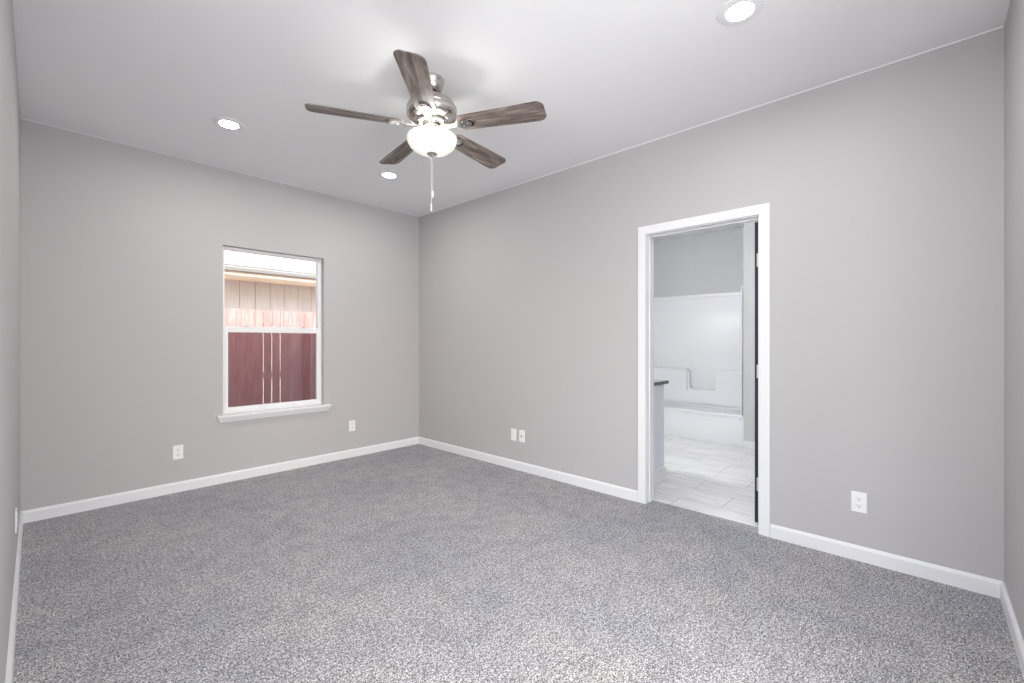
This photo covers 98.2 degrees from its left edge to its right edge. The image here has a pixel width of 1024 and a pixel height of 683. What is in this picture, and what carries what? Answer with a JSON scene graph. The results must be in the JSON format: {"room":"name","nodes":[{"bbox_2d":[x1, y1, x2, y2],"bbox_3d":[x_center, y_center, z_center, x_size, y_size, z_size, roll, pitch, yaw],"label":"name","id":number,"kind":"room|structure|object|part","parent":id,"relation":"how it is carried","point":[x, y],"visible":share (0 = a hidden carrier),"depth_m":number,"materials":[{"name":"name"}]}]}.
{"room":"empty bedroom","nodes":[
{"label":"empty bedroom","id":0,"kind":"room"},
{"bbox_2d":[0,0,19,682],"bbox_3d":[-2.091,-0.140,1.769,3.471,2.740,0.120,0,0,43],"label":"wall","id":1,"kind":"structure","parent":0,"point":[9,94],"depth_m":1.69,"materials":[{"name":"grey paint"}]},
{"bbox_2d":[5,511,22,682],"bbox_3d":[-2.045,1.188,1.818,3.471,0.083,0.014,0,0,43],"label":"baseboard","id":2,"kind":"structure","parent":1,"relation":"attached to","point":[13,622],"depth_m":1.91,"materials":[{"name":"white paint"}]},
{"bbox_2d":[15,507,17,532],"bbox_3d":[-2.497,0.900,2.234,0.070,0.114,0.008,0,0,43],"label":"wall outlet","id":3,"kind":"object","parent":1,"relation":"attached to","point":[16,514],"visible":0.98,"depth_m":2.21,"materials":[{"name":"white plastic"}]},
{"bbox_3d":[-2.498,0.900,2.233,0.070,0.114,0.006,0,0,43],"label":"plate","id":4,"kind":"part","parent":3,"relation":"part of","materials":[{"name":"white plastic"}]},
{"bbox_2d":[20,119,418,510],"bbox_3d":[-2.271,-0.065,4.221,0.135,2.890,3.465,0,0,43],"label":"wall","id":5,"kind":"structure","parent":0,"point":[121,245],"depth_m":3.56,"materials":[{"name":"grey paint"}]},
{"bbox_2d":[173,445,182,459],"bbox_3d":[-2.728,0.905,3.625,0.008,0.114,0.070,0,0,43],"label":"wall outlet","id":6,"kind":"object","parent":5,"relation":"attached to","point":[178,449],"visible":1,"depth_m":3.62,"materials":[{"name":"white plastic"}]},
{"bbox_2d":[20,118,418,216],"bbox_3d":[-2.221,-1.508,4.175,0.002,0.004,3.225,0,0,43],"label":"trim","id":7,"kind":"structure","parent":5,"relation":"attached to","point":[20,118],"depth_m":3.69,"materials":[{"name":"white paint"}]},
{"bbox_2d":[21,437,418,523],"bbox_3d":[-2.216,1.188,4.171,0.014,0.083,3.225,0,0,43],"label":"baseboard","id":8,"kind":"structure","parent":5,"relation":"attached to","point":[47,512],"depth_m":3.69,"materials":[{"name":"white paint"}]},
{"bbox_2d":[217,246,330,422],"bbox_3d":[-2.239,-0.070,4.214,0.162,1.545,0.993,0,0,43],"label":"window","id":9,"kind":"structure","parent":5,"relation":"in","point":[238,413],"depth_m":4.18,"materials":[{"name":"white plastic"}]},
{"bbox_3d":[-2.262,0.249,4.226,0.032,0.762,0.832,0,0,43],"label":"sash","id":10,"kind":"part","parent":9,"relation":"part of","materials":[{"name":"white plastic"}]},
{"bbox_3d":[-2.216,0.671,4.193,0.100,0.063,0.993,0,0,43],"label":"sill","id":11,"kind":"part","parent":9,"relation":"part of","materials":[{"name":"white paint"}]},
{"bbox_2d":[349,420,354,431],"bbox_3d":[-1.703,0.898,4.726,0.008,0.114,0.070,0,0,43],"label":"wall outlet","id":12,"kind":"object","parent":5,"relation":"attached to","point":[351,423],"visible":1,"depth_m":4.72,"materials":[{"name":"white plastic"}]},
{"bbox_2d":[12,0,1009,241],"bbox_3d":[0.645,-1.585,2.664,6.526,0.150,8.420,0,0,43],"label":"ceiling","id":13,"kind":"structure","parent":0,"point":[608,77],"depth_m":2.44,"materials":[{"name":"white paint"}]},
{"bbox_2d":[212,117,244,130],"bbox_3d":[-1.966,-1.506,3.080,0.194,0.007,0.194,0,0,43],"label":"recessed light","id":14,"kind":"object","parent":13,"relation":"in","point":[223,122],"visible":1,"depth_m":3.07,"materials":[{"name":"white paint"}]},
{"bbox_2d":[378,171,399,178],"bbox_3d":[-1.115,-1.506,4.024,0.194,0.007,0.194,0,0,43],"label":"recessed light","id":15,"kind":"object","parent":13,"relation":"in","point":[384,174],"visible":1,"depth_m":4.02,"materials":[{"name":"white paint"}]},
{"bbox_2d":[304,50,546,210],"bbox_3d":[-0.461,-1.131,2.596,1.277,0.758,1.274,0,0,43],"label":"ceiling fan","id":16,"kind":"object","parent":13,"relation":"hanging from","point":[431,112],"visible":1,"depth_m":2.46,"materials":[{"name":"brown wood"}]},
{"bbox_3d":[-0.853,-1.236,2.421,0.501,0.006,0.148,0,12,-20],"label":"fan blade","id":17,"kind":"part","parent":16,"relation":"part of","materials":[{"name":"brown wood"}]},
{"bbox_3d":[-0.715,-1.236,2.889,0.148,0.006,0.501,-15,9,-37],"label":"fan blade","id":18,"kind":"part","parent":16,"relation":"part of","materials":[{"name":"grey wood"}]},
{"bbox_3d":[-0.450,-1.236,2.144,0.148,0.006,0.501,12,0,-2],"label":"fan blade","id":19,"kind":"part","parent":16,"relation":"part of","materials":[{"name":"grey wood"}]},
{"bbox_3d":[-0.462,-1.131,2.560,0.287,0.098,0.287,0,0,43],"label":"lamp shade","id":20,"kind":"part","parent":16,"relation":"part of","materials":[{"name":"white glass"}]},
{"bbox_3d":[-0.227,-1.236,2.902,0.148,0.006,0.501,-14,-8,34],"label":"fan blade","id":21,"kind":"part","parent":16,"relation":"part of","materials":[{"name":"brown wood"}]},
{"bbox_3d":[-0.063,-1.236,2.442,0.501,0.006,0.148,0,-12,16],"label":"fan blade","id":22,"kind":"part","parent":16,"relation":"part of","materials":[{"name":"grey wood"}]},
{"bbox_2d":[717,0,763,25],"bbox_3d":[1.040,-1.506,2.024,0.194,0.007,0.194,0,0,43],"label":"recessed light","id":23,"kind":"object","parent":13,"relation":"in","point":[733,12],"visible":1,"depth_m":2.03,"materials":[{"name":"white paint"}]},
{"bbox_2d":[13,435,1023,682],"bbox_3d":[0.661,1.280,2.582,6.391,0.101,8.320,0,0,43],"label":"floor","id":24,"kind":"structure","parent":0,"point":[417,563],"depth_m":2.18,"materials":[{"name":"grey carpet"}]},
{"bbox_2d":[654,379,668,485],"bbox_3d":[0.701,0.709,4.209,1.380,1.039,0.563,0,0,43],"label":"bathroom vanity","id":25,"kind":"object","parent":24,"relation":"on","point":[659,468],"visible":0.12,"depth_m":3.84,"materials":[{"name":"white wood"}]},
{"bbox_3d":[1.181,1.164,3.740,0.012,0.128,0.503,0,0,43],"label":"skirting","id":26,"kind":"part","parent":25,"relation":"part of","materials":[{"name":"white paint"}]},
{"bbox_2d":[654,379,668,385],"bbox_3d":[0.699,0.310,4.207,1.380,0.130,0.558,0,0,43],"label":"countertop","id":27,"kind":"structure","parent":25,"relation":"on","point":[656,382],"depth_m":3.85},
{"bbox_2d":[654,285,743,446],"bbox_3d":[2.397,0.284,5.951,1.516,1.887,0.778,0,0,43],"label":"bathtub","id":28,"kind":"object","parent":24,"relation":"on","point":[699,339],"visible":0.51,"depth_m":6.09,"materials":[{"name":"white plastic"}]},
{"bbox_2d":[664,401,743,446],"bbox_3d":[2.397,1.045,5.951,1.516,0.366,0.778,0,0,43],"label":"tub","id":29,"kind":"object","parent":28,"relation":"in","point":[721,423],"depth_m":5.54,"materials":[{"name":"white ceramic"}]},
{"bbox_2d":[654,227,743,297],"bbox_3d":[2.704,-0.140,6.281,1.520,2.740,0.120,0,0,43],"label":"wall","id":30,"kind":"structure","parent":0,"point":[713,262],"depth_m":6.25,"materials":[{"name":"grey paint"}]},
{"bbox_2d":[419,27,1003,580],"bbox_3d":[0.700,-0.140,3.741,4.868,2.740,0.120,0,0,43],"label":"wall","id":31,"kind":"structure","parent":0,"point":[883,187],"depth_m":2.62,"materials":[{"name":"grey paint"}]},
{"bbox_2d":[511,428,515,440],"bbox_3d":[0.015,0.900,4.290,0.070,0.114,0.008,0,0,43],"label":"wall plate","id":32,"kind":"object","parent":31,"relation":"attached to","point":[513,431],"visible":1,"depth_m":4.29,"materials":[{"name":"white plastic"}]},
{"bbox_2d":[519,430,524,442],"bbox_3d":[0.090,0.900,4.215,0.070,0.114,0.016,0,0,43],"label":"wall plate","id":33,"kind":"object","parent":31,"relation":"attached to","point":[521,432],"visible":1,"depth_m":4.21,"materials":[{"name":"white plastic"}]},
{"bbox_2d":[419,437,637,501],"bbox_3d":[-0.081,1.188,4.376,2.860,0.083,0.014,0,0,43],"label":"baseboard","id":34,"kind":"structure","parent":31,"relation":"attached to","point":[618,491],"depth_m":4.05,"materials":[{"name":"white paint"}]},
{"bbox_2d":[419,26,1003,216],"bbox_3d":[0.614,-1.506,3.737,4.748,0.007,0.002,0,0,43],"label":"trim","id":35,"kind":"structure","parent":31,"relation":"attached to","point":[1001,26],"depth_m":2.79,"materials":[{"name":"white paint"}]},
{"bbox_2d":[851,491,866,513],"bbox_3d":[1.948,0.902,2.491,0.070,0.114,0.008,0,0,43],"label":"wall outlet","id":36,"kind":"object","parent":31,"relation":"attached to","point":[858,499],"visible":1,"depth_m":2.49,"materials":[{"name":"white plastic"}]},
{"bbox_2d":[855,496,862,500],"bbox_3d":[1.947,0.882,2.489,0.033,0.025,0.004,0,0,43],"label":"receptacle","id":37,"kind":"object","parent":36,"relation":"attached to","point":[857,498],"depth_m":2.49,"materials":[{"name":"grey plastic"}]},
{"bbox_2d":[855,503,862,507],"bbox_3d":[1.947,0.921,2.489,0.033,0.025,0.004,0,0,43],"label":"receptacle","id":38,"kind":"object","parent":36,"relation":"attached to","point":[857,505],"depth_m":2.49,"materials":[{"name":"grey plastic"}]},
{"bbox_2d":[770,524,1003,598],"bbox_3d":[1.986,1.188,2.452,0.988,0.083,0.014,0,0,43],"label":"baseboard","id":39,"kind":"structure","parent":31,"relation":"attached to","point":[987,586],"depth_m":2.39,"materials":[{"name":"white paint"}]},
{"bbox_2d":[744,221,757,441],"bbox_3d":[3.346,-0.140,5.151,0.960,2.740,0.900,0,0,43],"label":"wall","id":40,"kind":"structure","parent":0,"point":[749,227],"depth_m":5.11,"materials":[{"name":"grey paint"}]},
{"bbox_2d":[743,440,754,448],"bbox_3d":[2.991,1.188,4.857,0.840,0.083,0.014,0,0,43],"label":"baseboard","id":41,"kind":"structure","parent":40,"relation":"attached to","point":[746,444],"depth_m":5.10,"materials":[{"name":"white paint"}]},
{"bbox_2d":[1004,0,1023,639],"bbox_3d":[1.867,-0.140,1.511,0.120,2.740,1.555,0,0,43],"label":"wall","id":42,"kind":"structure","parent":0,"point":[1014,22],"depth_m":1.88,"materials":[{"name":"grey paint"}]},
{"bbox_2d":[1000,582,1023,678],"bbox_3d":[1.818,1.188,1.556,0.014,0.083,1.555,0,0,43],"label":"baseboard","id":43,"kind":"structure","parent":42,"relation":"attached to","point":[1018,642],"depth_m":1.82,"materials":[{"name":"white paint"}]},
{"bbox_3d":[2.555,-0.140,3.684,0.120,2.740,2.325,0,0,43],"label":"wall","id":44,"kind":"structure","parent":0,"visible":0},
{"bbox_2d":[638,203,769,536],"bbox_3d":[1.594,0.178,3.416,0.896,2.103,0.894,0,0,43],"label":"door frame","id":45,"kind":"structure","parent":44,"relation":"in","point":[760,213],"depth_m":3.04,"materials":[{"name":"white paint"}]},
{"bbox_3d":[1.386,0.178,3.193,0.896,2.103,0.014,0,0,43],"label":"casing","id":46,"kind":"part","parent":45,"relation":"part of","materials":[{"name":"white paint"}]},
{"label":"outside","id":47,"kind":"structure","parent":0,"visible":0},
{"bbox_3d":[-11.302,1.480,13.253,25.394,0.200,32.000,0,0,43],"label":"ground","id":48,"kind":"structure","parent":47,"visible":0},
{"bbox_2d":[225,308,315,406],"bbox_3d":[-3.327,0.465,7.089,0.150,1.870,7.356,0,0,43],"label":"wooden fence","id":49,"kind":"object","parent":48,"relation":"on","point":[264,368],"visible":0.15,"depth_m":6.67,"materials":[{"name":"red wood"}]},
{"bbox_2d":[225,250,315,312],"bbox_3d":[-6.455,-1.146,11.474,6.115,5.052,20.800,0,0,43],"label":"neighbouring house","id":50,"kind":"structure","parent":48,"relation":"on","point":[252,281],"depth_m":9.48,"materials":[{"name":"beige"}]}
]}

